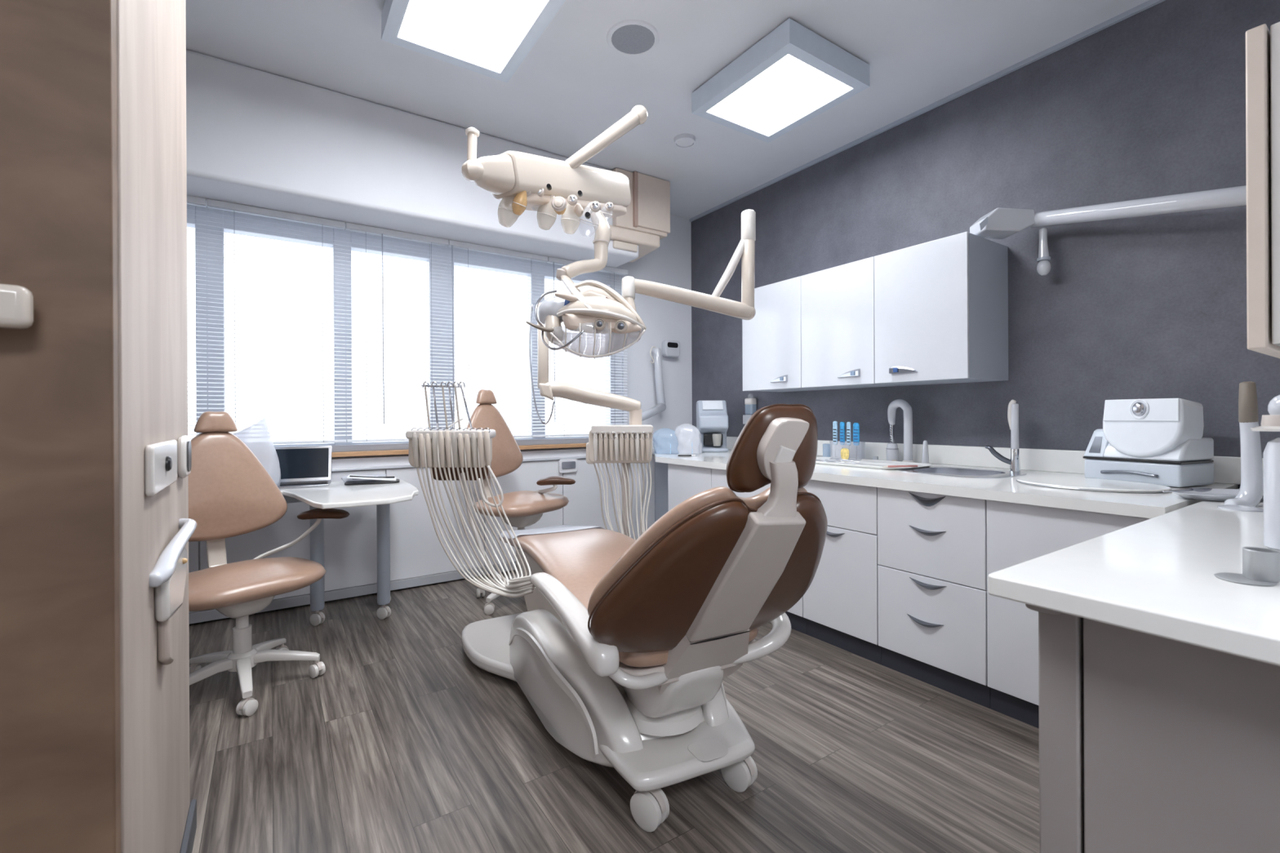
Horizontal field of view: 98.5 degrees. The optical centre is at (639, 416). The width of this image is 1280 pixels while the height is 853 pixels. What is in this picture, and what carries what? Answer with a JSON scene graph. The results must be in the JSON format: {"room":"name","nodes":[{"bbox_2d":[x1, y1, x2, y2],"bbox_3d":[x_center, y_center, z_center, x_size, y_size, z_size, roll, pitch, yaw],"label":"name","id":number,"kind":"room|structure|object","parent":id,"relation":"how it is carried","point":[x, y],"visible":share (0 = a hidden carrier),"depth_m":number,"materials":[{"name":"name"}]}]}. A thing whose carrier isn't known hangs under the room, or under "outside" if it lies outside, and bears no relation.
{"room":"dental clinic","nodes":[
{"label":"dental clinic","id":0,"kind":"room"},
{"bbox_2d":[116,0,190,852],"bbox_3d":[-1.782,-0.346,0.772,1.700,3.110,0.855,0,0,-34],"label":"door frame","id":1,"kind":"structure","parent":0,"point":[151,34],"depth_m":1.10,"materials":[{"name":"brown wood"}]},
{"bbox_2d":[0,0,120,852],"bbox_3d":[-1.227,-0.349,0.569,0.997,3.090,0.098,0,0,-34],"label":"door","id":2,"kind":"structure","parent":1,"relation":"in","point":[60,757],"depth_m":0.82,"materials":[{"name":"brown wood"}]},
{"bbox_2d":[144,440,177,497],"bbox_3d":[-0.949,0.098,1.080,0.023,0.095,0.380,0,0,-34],"label":"wall switch","id":3,"kind":"object","parent":1,"relation":"attached to","point":[160,458],"visible":1,"depth_m":1.05,"materials":[{"name":"grey plastic"}]},
{"bbox_2d":[149,518,197,665],"bbox_3d":[-1.071,0.405,1.275,0.050,0.278,0.446,0,0,-34],"label":"door handle","id":4,"kind":"object","parent":1,"relation":"attached to","point":[167,577],"visible":0.95,"depth_m":1.17,"materials":[{"name":"white paint"}]},
{"bbox_2d":[177,435,191,478],"bbox_3d":[-1.206,0.106,1.461,0.020,0.110,0.130,0,0,-34],"label":"intercom","id":5,"kind":"object","parent":1,"relation":"attached to","point":[184,442],"visible":0.98,"depth_m":1.42,"materials":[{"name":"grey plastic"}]},
{"bbox_2d":[179,799,196,852],"bbox_3d":[-1.092,1.163,1.294,0.014,0.085,0.772,0,0,-34],"label":"baseboard","id":6,"kind":"structure","parent":1,"relation":"attached to","point":[188,837],"depth_m":1.52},
{"bbox_2d":[331,213,692,458],"bbox_3d":[-2.067,-0.344,3.804,6.000,3.110,0.280,0,0,-34],"label":"wall","id":7,"kind":"structure","parent":0,"point":[670,264],"depth_m":5.18,"materials":[{"name":"paint"}]},
{"bbox_2d":[186,195,207,439],"bbox_3d":[-2.781,-0.535,2.978,0.695,1.418,0.050,0,0,-34],"label":"blind","id":8,"kind":"object","parent":7,"relation":"attached to","point":[191,200],"visible":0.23,"depth_m":3.14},
{"bbox_2d":[206,198,346,444],"bbox_3d":[-2.197,-0.538,3.369,0.702,1.418,0.050,0,0,-34],"label":"blind","id":9,"kind":"object","parent":7,"relation":"attached to","point":[211,203],"visible":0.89,"depth_m":3.37,"materials":[{"name":"plastic"}]},
{"bbox_2d":[188,561,515,624],"bbox_3d":[-2.146,1.168,3.529,5.550,0.063,0.080,0,0,-34],"label":"baseboard","id":10,"kind":"structure","parent":7,"relation":"attached to","point":[200,616],"depth_m":3.64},
{"bbox_2d":[345,222,448,442],"bbox_3d":[-1.631,-0.541,3.743,0.645,1.418,0.058,0,0,-34],"label":"blind","id":11,"kind":"object","parent":7,"relation":"attached to","point":[348,226],"visible":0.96,"depth_m":3.71,"materials":[{"name":"plastic"}]},
{"bbox_2d":[186,204,622,446],"bbox_3d":[-1.715,-0.541,3.968,3.670,1.540,0.100,0,0,-34],"label":"window","id":12,"kind":"structure","parent":7,"relation":"in","point":[220,216],"depth_m":3.74,"materials":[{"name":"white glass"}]},
{"bbox_2d":[186,48,638,267],"bbox_3d":[-2.246,-1.573,3.207,5.050,0.650,0.520,0,0,-34],"label":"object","id":13,"kind":"structure","parent":7,"relation":"attached to","point":[257,138],"depth_m":3.26,"materials":[{"name":"paint"}]},
{"bbox_2d":[188,445,654,613],"bbox_3d":[-2.106,0.707,3.538,5.430,0.852,0.102,0,0,-34],"label":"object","id":14,"kind":"structure","parent":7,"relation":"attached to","point":[350,542],"depth_m":3.87,"materials":[{"name":"white paint"}]},
{"bbox_2d":[274,437,588,452],"bbox_3d":[-2.222,0.214,3.518,5.220,0.045,0.080,0,0,-34],"label":"trim","id":15,"kind":"structure","parent":7,"relation":"attached to","point":[401,446],"depth_m":3.83,"materials":[{"name":"brown wood"}]},
{"bbox_2d":[331,443,586,457],"bbox_3d":[-2.205,0.252,3.493,5.220,0.030,0.140,0,0,-34],"label":"windowsill","id":16,"kind":"structure","parent":7,"relation":"attached to","point":[343,454],"depth_m":3.78,"materials":[{"name":"brown wood"}]},
{"bbox_2d":[447,240,548,437],"bbox_3d":[-1.044,-0.544,4.136,0.758,1.418,0.058,0,0,-34],"label":"blind","id":17,"kind":"object","parent":7,"relation":"attached to","point":[456,244],"visible":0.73,"depth_m":4.09,"materials":[{"name":"plastic"}]},
{"bbox_2d":[546,256,627,436],"bbox_3d":[-0.417,-0.548,4.555,0.740,1.418,0.058,0,0,-34],"label":"blind","id":18,"kind":"object","parent":7,"relation":"attached to","point":[553,260],"visible":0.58,"depth_m":4.52,"materials":[{"name":"plastic"}]},
{"bbox_2d":[641,346,666,421],"bbox_3d":[0.064,-0.289,4.709,0.134,0.696,0.872,0,0,18],"label":"xray arm","id":19,"kind":"object","parent":7,"relation":"attached to","point":[660,406],"visible":0.9,"depth_m":5.01,"materials":[{"name":"white paint"}]},
{"bbox_2d":[662,339,679,357],"bbox_3d":[0.290,-0.631,5.169,0.174,0.154,0.072,0,0,-34],"label":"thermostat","id":20,"kind":"object","parent":7,"relation":"attached to","point":[670,348],"visible":1,"depth_m":5.13,"materials":[{"name":"white paint"}]},
{"bbox_2d":[188,569,1039,852],"bbox_3d":[-0.287,1.252,1.248,6.100,0.100,6.800,0,0,-34],"label":"floor","id":21,"kind":"structure","parent":0,"point":[403,744],"depth_m":1.92,"materials":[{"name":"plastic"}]},
{"bbox_2d":[188,411,349,716],"bbox_3d":[-1.742,0.592,2.556,0.693,1.234,0.848,0,0,36],"label":"chair","id":22,"kind":"object","parent":21,"relation":"on","point":[231,493],"visible":0.84,"depth_m":2.55,"materials":[{"name":"leather"}]},
{"bbox_2d":[189,664,197,674],"bbox_3d":[-2.051,1.160,2.533,0.017,0.030,0.061,0,0,-25],"label":"chair caster","id":23,"kind":"object","parent":22,"relation":"attached to","point":[193,668],"depth_m":2.52,"materials":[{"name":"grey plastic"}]},
{"bbox_2d":[238,697,254,710],"bbox_3d":[-1.589,1.158,2.231,0.017,0.030,0.061,0,0,11],"label":"caster","id":24,"kind":"object","parent":22,"relation":"attached to","point":[246,704],"depth_m":2.22,"materials":[{"name":"grey plastic"}]},
{"bbox_2d":[275,644,288,649],"bbox_3d":[-1.785,1.159,2.746,0.061,0.030,0.017,0,0,-43],"label":"caster","id":25,"kind":"object","parent":22,"relation":"attached to","point":[282,646],"depth_m":2.74,"materials":[{"name":"grey plastic"}]},
{"bbox_2d":[312,662,322,671],"bbox_3d":[-1.500,1.158,2.560,0.061,0.030,0.017,0,0,29],"label":"caster","id":26,"kind":"object","parent":22,"relation":"attached to","point":[317,666],"depth_m":2.55,"materials":[{"name":"grey plastic"}]},
{"bbox_2d":[279,477,418,626],"bbox_3d":[-1.864,0.810,2.881,1.299,0.800,0.994,0,0,-34],"label":"desk","id":27,"kind":"object","parent":21,"relation":"on","point":[337,495],"visible":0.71,"depth_m":3.17,"materials":[{"name":"laminate"}]},
{"bbox_2d":[233,417,280,485],"bbox_3d":[-2.193,0.206,3.024,0.375,0.390,0.189,0,0,-34],"label":"plastic bag","id":28,"kind":"object","parent":27,"relation":"on","point":[256,437],"visible":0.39,"depth_m":3.05,"materials":[{"name":"plastic"}]},
{"bbox_2d":[275,445,332,488],"bbox_3d":[-2.010,0.298,3.260,0.313,0.224,0.277,0,0,-26],"label":"laptop","id":29,"kind":"object","parent":27,"relation":"on","point":[300,467],"visible":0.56,"depth_m":3.35,"materials":[{"name":"metal"}]},
{"bbox_2d":[313,611,323,618],"bbox_3d":[-1.870,1.151,3.196,0.072,0.034,0.015,0,0,16],"label":"caster","id":30,"kind":"object","parent":27,"relation":"attached to","point":[317,615],"depth_m":3.18,"materials":[{"name":"grey plastic"}]},
{"bbox_2d":[341,474,386,483],"bbox_3d":[-1.734,0.392,3.462,0.261,0.033,0.180,0,0,-34],"label":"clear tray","id":31,"kind":"object","parent":27,"relation":"on","point":[344,478],"visible":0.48,"depth_m":3.40,"materials":[{"name":"plastic"}]},
{"bbox_2d":[344,475,399,485],"bbox_3d":[-1.633,0.380,3.369,0.300,0.056,0.160,0,0,-24],"label":"clipboard","id":32,"kind":"object","parent":27,"relation":"on","point":[375,480],"visible":0.98,"depth_m":3.32,"materials":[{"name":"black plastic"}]},
{"bbox_2d":[466,389,575,614],"bbox_3d":[-0.813,0.510,3.628,0.697,1.389,0.642,0,0,32],"label":"chair","id":33,"kind":"object","parent":21,"relation":"on","point":[522,508],"visible":0.59,"depth_m":3.63,"materials":[{"name":"beige leather"}]},
{"bbox_2d":[528,302,653,539],"bbox_3d":[-0.237,0.286,3.148,0.620,1.831,0.481,0,0,15],"label":"holder","id":34,"kind":"object","parent":21,"relation":"on","point":[624,444],"visible":0.67,"depth_m":3.12,"materials":[{"name":"beige plastic"}]},
{"bbox_2d":[462,104,648,280],"bbox_3d":[-0.356,-0.924,2.289,0.846,0.755,0.412,0,0,-34],"label":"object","id":35,"kind":"object","parent":34,"relation":"attached to","point":[524,181],"visible":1,"depth_m":2.21,"materials":[{"name":"beige plastic"}]},
{"bbox_2d":[537,187,544,196],"bbox_3d":[-0.389,-0.864,2.120,0.043,0.043,0.024,0,0,0],"label":"socket","id":36,"kind":"object","parent":35,"relation":"attached to","point":[540,191],"depth_m":2.11,"materials":[{"name":"silver metal"}]},
{"bbox_2d":[546,183,551,190],"bbox_3d":[-0.346,-0.873,2.100,0.019,0.019,0.024,0,0,0],"label":"socket","id":37,"kind":"object","parent":35,"relation":"attached to","point":[548,187],"depth_m":2.09,"materials":[{"name":"black plastic"}]},
{"bbox_2d":[551,195,565,211],"bbox_3d":[-0.310,-0.812,2.110,0.056,0.056,0.024,0,0,0],"label":"socket","id":38,"kind":"object","parent":35,"relation":"attached to","point":[558,203],"depth_m":2.10,"materials":[{"name":"beige plastic"}]},
{"bbox_2d":[567,194,577,205],"bbox_3d":[-0.267,-0.854,2.180,0.041,0.041,0.024,0,0,0],"label":"socket","id":39,"kind":"object","parent":35,"relation":"attached to","point":[572,199],"depth_m":2.17,"materials":[{"name":"silver metal"}]},
{"bbox_2d":[584,211,591,218],"bbox_3d":[-0.208,-0.801,2.200,0.024,0.024,0.024,0,0,0],"label":"socket","id":40,"kind":"object","parent":35,"relation":"attached to","point":[587,215],"depth_m":2.19,"materials":[{"name":"black plastic"}]},
{"bbox_2d":[590,200,600,212],"bbox_3d":[-0.180,-0.844,2.220,0.043,0.043,0.024,0,0,0],"label":"socket","id":41,"kind":"object","parent":35,"relation":"attached to","point":[595,206],"depth_m":2.21,"materials":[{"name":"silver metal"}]},
{"bbox_2d":[604,201,613,211],"bbox_3d":[-0.126,-0.867,2.280,0.037,0.037,0.024,0,0,0],"label":"socket","id":42,"kind":"object","parent":35,"relation":"attached to","point":[609,206],"depth_m":2.27,"materials":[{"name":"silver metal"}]},
{"bbox_2d":[461,404,827,831],"bbox_3d":[-0.144,0.587,2.259,0.884,1.228,2.174,0,0,-27],"label":"dental chair","id":43,"kind":"object","parent":21,"relation":"on","point":[624,647],"visible":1,"depth_m":1.59,"materials":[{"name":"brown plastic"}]},
{"bbox_2d":[405,381,535,598],"bbox_3d":[-0.630,0.269,2.318,0.741,0.845,0.334,0,0,27],"label":"holder","id":44,"kind":"object","parent":43,"relation":"attached to","point":[462,455],"visible":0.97,"depth_m":2.31,"materials":[{"name":"beige plastic"}]},
{"bbox_2d":[498,528,758,667],"bbox_3d":[-0.221,0.647,2.436,0.530,0.166,1.790,0,0,-27],"label":"seat cushion","id":45,"kind":"object","parent":43,"relation":"on","point":[579,558],"depth_m":2.28,"materials":[{"name":"beige leather"}]},
{"bbox_2d":[634,789,666,813],"bbox_3d":[0.028,1.114,1.619,0.106,0.049,0.021,0,0,38],"label":"hood","id":46,"kind":"object","parent":43,"relation":"attached to","point":[652,802],"depth_m":1.59,"materials":[{"name":"grey plastic"}]},
{"bbox_2d":[590,492,827,653],"bbox_3d":[0.247,0.435,1.511,0.740,0.475,0.366,0,0,-27],"label":"backrest cushion","id":47,"kind":"object","parent":43,"relation":"on","point":[699,580],"depth_m":1.41,"materials":[{"name":"brown leather"}]},
{"bbox_2d":[743,757,755,776],"bbox_3d":[0.320,1.113,1.784,0.106,0.049,0.021,0,0,43],"label":"hood","id":48,"kind":"object","parent":43,"relation":"attached to","point":[748,763],"depth_m":1.75,"materials":[{"name":"grey plastic"}]},
{"bbox_2d":[725,404,817,492],"bbox_3d":[0.349,0.080,1.387,0.273,0.217,0.121,0,0,-27],"label":"cushion","id":49,"kind":"object","parent":43,"relation":"on","point":[757,459],"depth_m":1.33,"materials":[{"name":"brown leather"}]},
{"bbox_2d":[667,463,711,511],"bbox_3d":[0.748,0.769,4.092,0.990,0.855,0.475,0,0,-34],"label":"base cabinet","id":50,"kind":"object","parent":21,"relation":"on","point":[685,482],"visible":0.05,"depth_m":3.85,"materials":[{"name":"laminate"}]},
{"bbox_2d":[711,468,806,634],"bbox_3d":[1.088,0.767,3.584,0.990,0.855,0.743,0,0,-34],"label":"base cabinet","id":51,"kind":"object","parent":21,"relation":"on","point":[795,614],"visible":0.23,"depth_m":3.13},
{"bbox_2d":[803,480,881,664],"bbox_3d":[1.407,0.765,3.082,1.020,0.855,0.443,0,0,-34],"label":"base cabinet","id":52,"kind":"object","parent":21,"relation":"on","point":[841,601],"visible":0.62,"depth_m":2.77,"materials":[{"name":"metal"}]},
{"bbox_2d":[877,487,990,708],"bbox_3d":[1.665,0.764,2.696,1.020,0.855,0.480,0,0,-34],"label":"base cabinet","id":53,"kind":"object","parent":21,"relation":"on","point":[932,548],"visible":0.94,"depth_m":2.40,"materials":[{"name":"laminate"}]},
{"bbox_2d":[653,448,1238,522],"bbox_3d":[1.093,0.744,3.554,1.033,0.900,3.635,0,0,-34],"label":"countertop","id":54,"kind":"structure","parent":21,"relation":"on","point":[1147,505],"depth_m":2.38,"materials":[{"name":"laminate"}]},
{"bbox_2d":[653,423,702,453],"bbox_3d":[0.304,0.179,4.431,0.401,0.235,0.189,0,0,1],"label":"plastic bag","id":55,"kind":"object","parent":54,"relation":"on","point":[686,438],"visible":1,"depth_m":4.36,"materials":[{"name":"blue plastic"}]},
{"bbox_2d":[677,454,698,456],"bbox_3d":[0.359,0.293,4.111,0.154,0.012,0.012,0,0,-4],"label":"pen","id":56,"kind":"object","parent":54,"relation":"on","point":[678,455],"visible":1,"depth_m":4.11,"materials":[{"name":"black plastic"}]},
{"bbox_2d":[696,400,728,452],"bbox_3d":[0.610,0.082,4.675,0.240,0.430,0.327,0,0,1],"label":"coffee machine","id":57,"kind":"object","parent":54,"relation":"on","point":[712,417],"visible":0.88,"depth_m":4.58,"materials":[{"name":"white plastic"}]},
{"bbox_2d":[822,443,831,457],"bbox_3d":[1.298,0.242,3.816,0.063,0.102,0.063,0,0,-34],"label":"beaker","id":58,"kind":"object","parent":54,"relation":"on","point":[827,448],"visible":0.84,"depth_m":3.79,"materials":[{"name":"blue plastic"}]},
{"bbox_2d":[815,457,933,470],"bbox_3d":[1.337,0.284,3.361,0.400,0.015,0.780,0,0,-34],"label":"tray","id":59,"kind":"object","parent":54,"relation":"on","point":[871,464],"visible":0.62,"depth_m":3.30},
{"bbox_2d":[840,448,848,459],"bbox_3d":[1.370,0.230,3.648,0.231,0.125,0.224,0,0,-34],"label":"cup","id":60,"kind":"object","parent":59,"relation":"on","point":[844,451],"visible":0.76,"depth_m":3.54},
{"bbox_2d":[832,421,837,457],"bbox_3d":[1.320,0.159,3.727,0.012,0.251,0.034,0,0,-34],"label":"brush","id":61,"kind":"object","parent":60,"relation":"in","point":[834,423],"visible":1,"depth_m":3.72,"materials":[{"name":"blue plastic"}]},
{"bbox_2d":[840,422,844,448],"bbox_3d":[1.351,0.161,3.680,0.012,0.246,0.034,0,0,-34],"label":"brush","id":62,"kind":"object","parent":60,"relation":"in","point":[842,424],"visible":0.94,"depth_m":3.68,"materials":[{"name":"blue plastic"}]},
{"bbox_2d":[846,422,851,459],"bbox_3d":[1.379,0.161,3.639,0.012,0.246,0.030,0,0,-34],"label":"brush","id":63,"kind":"object","parent":60,"relation":"in","point":[848,424],"visible":0.98,"depth_m":3.63,"materials":[{"name":"blue plastic"}]},
{"bbox_2d":[853,422,859,459],"bbox_3d":[1.410,0.163,3.593,0.012,0.241,0.044,0,0,-34],"label":"brush","id":64,"kind":"object","parent":60,"relation":"in","point":[855,425],"visible":1,"depth_m":3.59,"materials":[{"name":"blue plastic"}]},
{"bbox_2d":[883,465,917,467],"bbox_3d":[1.408,0.272,2.987,0.202,0.010,0.012,0,0,-6],"label":"pencil","id":65,"kind":"object","parent":59,"relation":"on","point":[886,466],"visible":1,"depth_m":2.98,"materials":[{"name":"plastic"}]},
{"bbox_2d":[885,425,898,461],"bbox_3d":[1.603,0.157,3.503,0.073,0.269,0.073,0,0,-15],"label":"brush","id":66,"kind":"object","parent":54,"relation":"on","point":[892,450],"visible":0.98,"depth_m":3.48,"materials":[{"name":"white paint"}]},
{"bbox_2d":[885,443,898,461],"bbox_3d":[1.603,0.232,3.503,0.072,0.120,0.072,0,0,-34],"label":"cup","id":67,"kind":"object","parent":54,"relation":"on","point":[892,450],"depth_m":3.47,"materials":[{"name":"white paint"}]},
{"bbox_2d":[887,399,914,462],"bbox_3d":[1.633,0.097,3.457,0.068,0.408,0.167,0,0,-34],"label":"tap","id":68,"kind":"object","parent":54,"relation":"on","point":[907,409],"visible":0.9,"depth_m":3.40,"materials":[{"name":"white paint"}]},
{"bbox_2d":[921,440,928,463],"bbox_3d":[1.706,0.218,3.295,0.040,0.147,0.040,0,0,-34],"label":"cone","id":69,"kind":"object","parent":54,"relation":"on","point":[925,459],"visible":0.92,"depth_m":3.28,"materials":[{"name":"paint"}]},
{"bbox_2d":[898,466,1026,478],"bbox_3d":[1.666,0.357,2.871,0.460,0.139,0.520,0,0,-34],"label":"sink","id":70,"kind":"object","parent":54,"relation":"in","point":[935,470],"visible":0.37,"depth_m":2.95,"materials":[{"name":"metal"}]},
{"bbox_2d":[985,400,1020,471],"bbox_3d":[1.912,0.106,2.908,0.158,0.385,0.048,0,0,42],"label":"tap","id":71,"kind":"object","parent":54,"relation":"on","point":[1013,407],"visible":0.91,"depth_m":2.86,"materials":[{"name":"silver metal"}]},
{"bbox_2d":[1016,476,1172,493],"bbox_3d":[1.869,0.283,2.297,0.406,0.012,0.506,0,0,-42],"label":"serving plate","id":72,"kind":"object","parent":54,"relation":"on","point":[1073,483],"visible":0.94,"depth_m":2.24,"materials":[{"name":"ceramic"}]},
{"bbox_2d":[1083,398,1213,487],"bbox_3d":[2.200,0.106,2.400,0.266,0.358,0.352,0,0,-22],"label":"steriliser","id":73,"kind":"object","parent":54,"relation":"on","point":[1153,441],"visible":1,"depth_m":2.28,"materials":[{"name":"white plastic"}]},
{"bbox_2d":[986,499,1150,728],"bbox_3d":[1.960,0.762,2.282,0.990,0.855,0.534,0,0,-34],"label":"base cabinet","id":74,"kind":"object","parent":21,"relation":"on","point":[1017,533],"visible":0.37,"depth_m":2.13,"materials":[{"name":"laminate"}]},
{"bbox_2d":[987,488,1279,852],"bbox_3d":[1.762,0.741,1.421,2.277,0.900,0.595,0,0,-34],"label":"counter","id":75,"kind":"object","parent":21,"relation":"on","point":[1159,673],"depth_m":0.93,"materials":[{"name":"laminate"}]},
{"bbox_2d":[1171,488,1263,501],"bbox_3d":[2.041,0.277,1.929,0.340,0.023,0.180,0,0,-4],"label":"oval dish","id":76,"kind":"object","parent":75,"relation":"on","point":[1215,495],"visible":0.47,"depth_m":1.92,"materials":[{"name":"ceramic"}]},
{"bbox_2d":[1162,487,1212,492],"bbox_3d":[1.940,0.263,1.955,0.166,0.016,0.043,0,0,1],"label":"spoon","id":77,"kind":"object","parent":76,"relation":"on","point":[1195,489],"visible":1,"depth_m":1.95,"materials":[{"name":"metal"}]},
{"bbox_2d":[1191,487,1212,492],"bbox_3d":[1.988,0.262,1.954,0.070,0.012,0.043,0,0,1],"label":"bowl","id":78,"kind":"object","parent":77,"relation":"on","point":[1196,489],"depth_m":1.95,"materials":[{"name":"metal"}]},
{"bbox_2d":[1217,381,1263,511],"bbox_3d":[1.912,0.101,1.746,0.195,0.425,0.100,0,0,-34],"label":"curved handpiece","id":79,"kind":"object","parent":75,"relation":"on","point":[1250,494],"visible":0.92,"depth_m":1.76,"materials":[{"name":"white paint"}]},
{"bbox_2d":[1213,546,1279,586],"bbox_3d":[1.086,0.266,0.988,0.079,0.056,0.079,0,0,-34],"label":"steel cup","id":80,"kind":"object","parent":75,"relation":"on","point":[1260,566],"visible":1,"depth_m":0.97,"materials":[{"name":"metal"}]},
{"bbox_2d":[1249,395,1279,551],"bbox_3d":[1.417,0.123,1.210,0.104,0.340,0.104,0,0,-34],"label":"pump dispenser","id":81,"kind":"object","parent":75,"relation":"on","point":[1271,422],"visible":0.99,"depth_m":1.21,"materials":[{"name":"white paint"}]},
{"bbox_2d":[1262,437,1279,551],"bbox_3d":[1.420,0.170,1.210,0.070,0.246,0.070,0,0,-34],"label":"bottle","id":82,"kind":"object","parent":81,"relation":"attached to","point":[1271,455],"depth_m":1.21,"materials":[{"name":"white paint"}]},
{"bbox_2d":[525,208,755,359],"bbox_3d":[0.036,-0.553,2.203,0.955,0.664,0.356,0,0,-5],"label":"lamp","id":83,"kind":"object","parent":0,"point":[597,308],"visible":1,"depth_m":2.17,"materials":[{"name":"beige plastic"}]},
{"bbox_2d":[185,0,1148,218],"bbox_3d":[-0.304,-1.958,1.248,6.100,0.100,6.800,0,0,-34],"label":"ceiling","id":84,"kind":"structure","parent":0,"point":[571,86],"depth_m":2.98,"materials":[{"name":"paint"}]},
{"bbox_2d":[381,0,565,83],"bbox_3d":[-0.495,-1.842,2.070,0.615,0.130,1.680,0,0,-34],"label":"ceiling light","id":85,"kind":"object","parent":84,"relation":"attached to","point":[492,38],"visible":1,"depth_m":2.54,"materials":[{"name":"grey plastic"}]},
{"bbox_2d":[398,0,547,71],"bbox_3d":[-0.495,-1.786,2.070,0.495,0.006,1.560,0,0,-34],"label":"diffuser","id":86,"kind":"object","parent":85,"relation":"attached to","point":[487,35],"depth_m":2.53,"materials":[{"name":"plastic"}]},
{"bbox_2d":[606,19,659,56],"bbox_3d":[-0.035,-1.906,2.787,0.270,0.008,0.270,0,0,-34],"label":"ceiling speaker","id":87,"kind":"object","parent":84,"relation":"attached to","point":[628,37],"visible":1,"depth_m":2.77,"materials":[{"name":"paint"}]},
{"bbox_2d":[611,24,654,53],"bbox_3d":[-0.035,-1.905,2.787,0.219,0.007,0.219,0,0,-34],"label":"grille","id":88,"kind":"object","parent":87,"relation":"attached to","point":[625,38],"depth_m":2.78,"materials":[{"name":"metal"}]},
{"bbox_2d":[609,168,670,262],"bbox_3d":[-0.163,-1.602,4.550,0.605,0.606,0.585,0,0,-34],"label":"box","id":89,"kind":"object","parent":84,"relation":"hanging from","point":[646,221],"visible":0.64,"depth_m":4.35,"materials":[{"name":"beige plastic"}]},
{"bbox_2d":[609,225,659,262],"bbox_3d":[-0.164,-1.409,4.528,0.578,0.100,0.500,0,0,-34],"label":"tray","id":90,"kind":"object","parent":89,"relation":"on","point":[647,241],"depth_m":4.34,"materials":[{"name":"plastic"}]},
{"bbox_2d":[674,133,695,147],"bbox_3d":[0.310,-1.897,3.800,0.150,0.030,0.150,0,0,-34],"label":"smoke detector","id":91,"kind":"object","parent":84,"relation":"attached to","point":[685,140],"visible":1,"depth_m":3.77,"materials":[{"name":"paint"}]},
{"bbox_2d":[675,138,693,146],"bbox_3d":[0.310,-1.896,3.800,0.122,0.029,0.122,0,0,-34],"label":"grille","id":92,"kind":"object","parent":91,"relation":"attached to","point":[679,142],"depth_m":3.80,"materials":[{"name":"paint"}]},
{"bbox_2d":[691,17,869,142],"bbox_3d":[0.775,-1.849,3.115,0.640,0.130,0.735,0,0,-34],"label":"ceiling light","id":93,"kind":"object","parent":84,"relation":"attached to","point":[793,75],"visible":1,"depth_m":2.99,"materials":[{"name":"grey plastic"}]},
{"bbox_2d":[707,53,852,135],"bbox_3d":[0.775,-1.793,3.115,0.520,0.006,0.615,0,0,-34],"label":"diffuser","id":94,"kind":"object","parent":93,"relation":"attached to","point":[791,88],"depth_m":3.09,"materials":[{"name":"plastic"}]},
{"bbox_2d":[691,0,1279,488],"bbox_3d":[1.613,-0.363,3.789,0.100,3.110,4.700,0,0,-34],"label":"wall","id":95,"kind":"structure","parent":0,"point":[1151,103],"depth_m":2.84,"materials":[{"name":"paint"}]},
{"bbox_2d":[742,397,756,424],"bbox_3d":[0.930,-0.061,4.640,0.089,0.259,0.100,0,0,-34],"label":"soap dispenser","id":96,"kind":"object","parent":95,"relation":"attached to","point":[750,403],"visible":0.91,"depth_m":4.61,"materials":[{"name":"white paint"}]},
{"bbox_2d":[745,404,756,414],"bbox_3d":[0.932,-0.059,4.641,0.063,0.096,0.084,0,0,-34],"label":"bottle","id":97,"kind":"object","parent":96,"relation":"on","point":[750,409],"depth_m":4.61,"materials":[{"name":"blue plastic"}]},
{"bbox_2d":[742,275,842,391],"bbox_3d":[1.100,-0.565,4.038,0.474,0.748,0.553,0,0,-34],"label":"upper cabinet","id":98,"kind":"object","parent":95,"relation":"attached to","point":[771,340],"visible":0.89,"depth_m":3.89,"materials":[{"name":"laminate"}]},
{"bbox_2d":[800,256,910,388],"bbox_3d":[1.404,-0.566,3.584,0.474,0.748,0.536,0,0,-34],"label":"upper cabinet","id":99,"kind":"object","parent":95,"relation":"attached to","point":[837,302],"visible":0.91,"depth_m":3.44,"materials":[{"name":"laminate"}]},
{"bbox_2d":[689,0,1164,222],"bbox_3d":[1.675,-1.906,3.577,0.020,0.025,4.270,0,0,-34],"label":"trim","id":100,"kind":"structure","parent":95,"relation":"attached to","point":[1149,3],"depth_m":3.22,"materials":[{"name":"paint"}]},
{"bbox_2d":[874,231,1008,385],"bbox_3d":[1.699,-0.568,3.143,0.474,0.748,0.523,0,0,-34],"label":"upper cabinet","id":101,"kind":"object","parent":95,"relation":"attached to","point":[941,304],"visible":1,"depth_m":2.97,"materials":[{"name":"white paint"}]},
{"bbox_2d":[726,436,1262,484],"bbox_3d":[1.732,0.233,3.493,0.036,0.115,4.060,0,0,-34],"label":"backsplash","id":102,"kind":"structure","parent":95,"relation":"attached to","point":[1227,469],"depth_m":3.09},
{"bbox_2d":[969,185,1246,275],"bbox_3d":[2.224,-0.896,2.480,0.356,0.344,1.313,0,0,-44],"label":"xray arm","id":103,"kind":"object","parent":95,"relation":"attached to","point":[1000,223],"visible":0.97,"depth_m":2.60},
{"bbox_3d":[1.986,-0.365,1.120,2.250,3.110,0.150,0,0,-34],"label":"wall","id":104,"kind":"structure","parent":0,"visible":0},
{"bbox_2d":[1245,22,1279,358],"bbox_3d":[2.148,-0.539,1.551,1.460,0.755,0.385,0,0,-34],"label":"upper cabinet","id":105,"kind":"object","parent":104,"relation":"attached to","point":[1262,46],"visible":1,"depth_m":1.29,"materials":[{"name":"grey plastic"}]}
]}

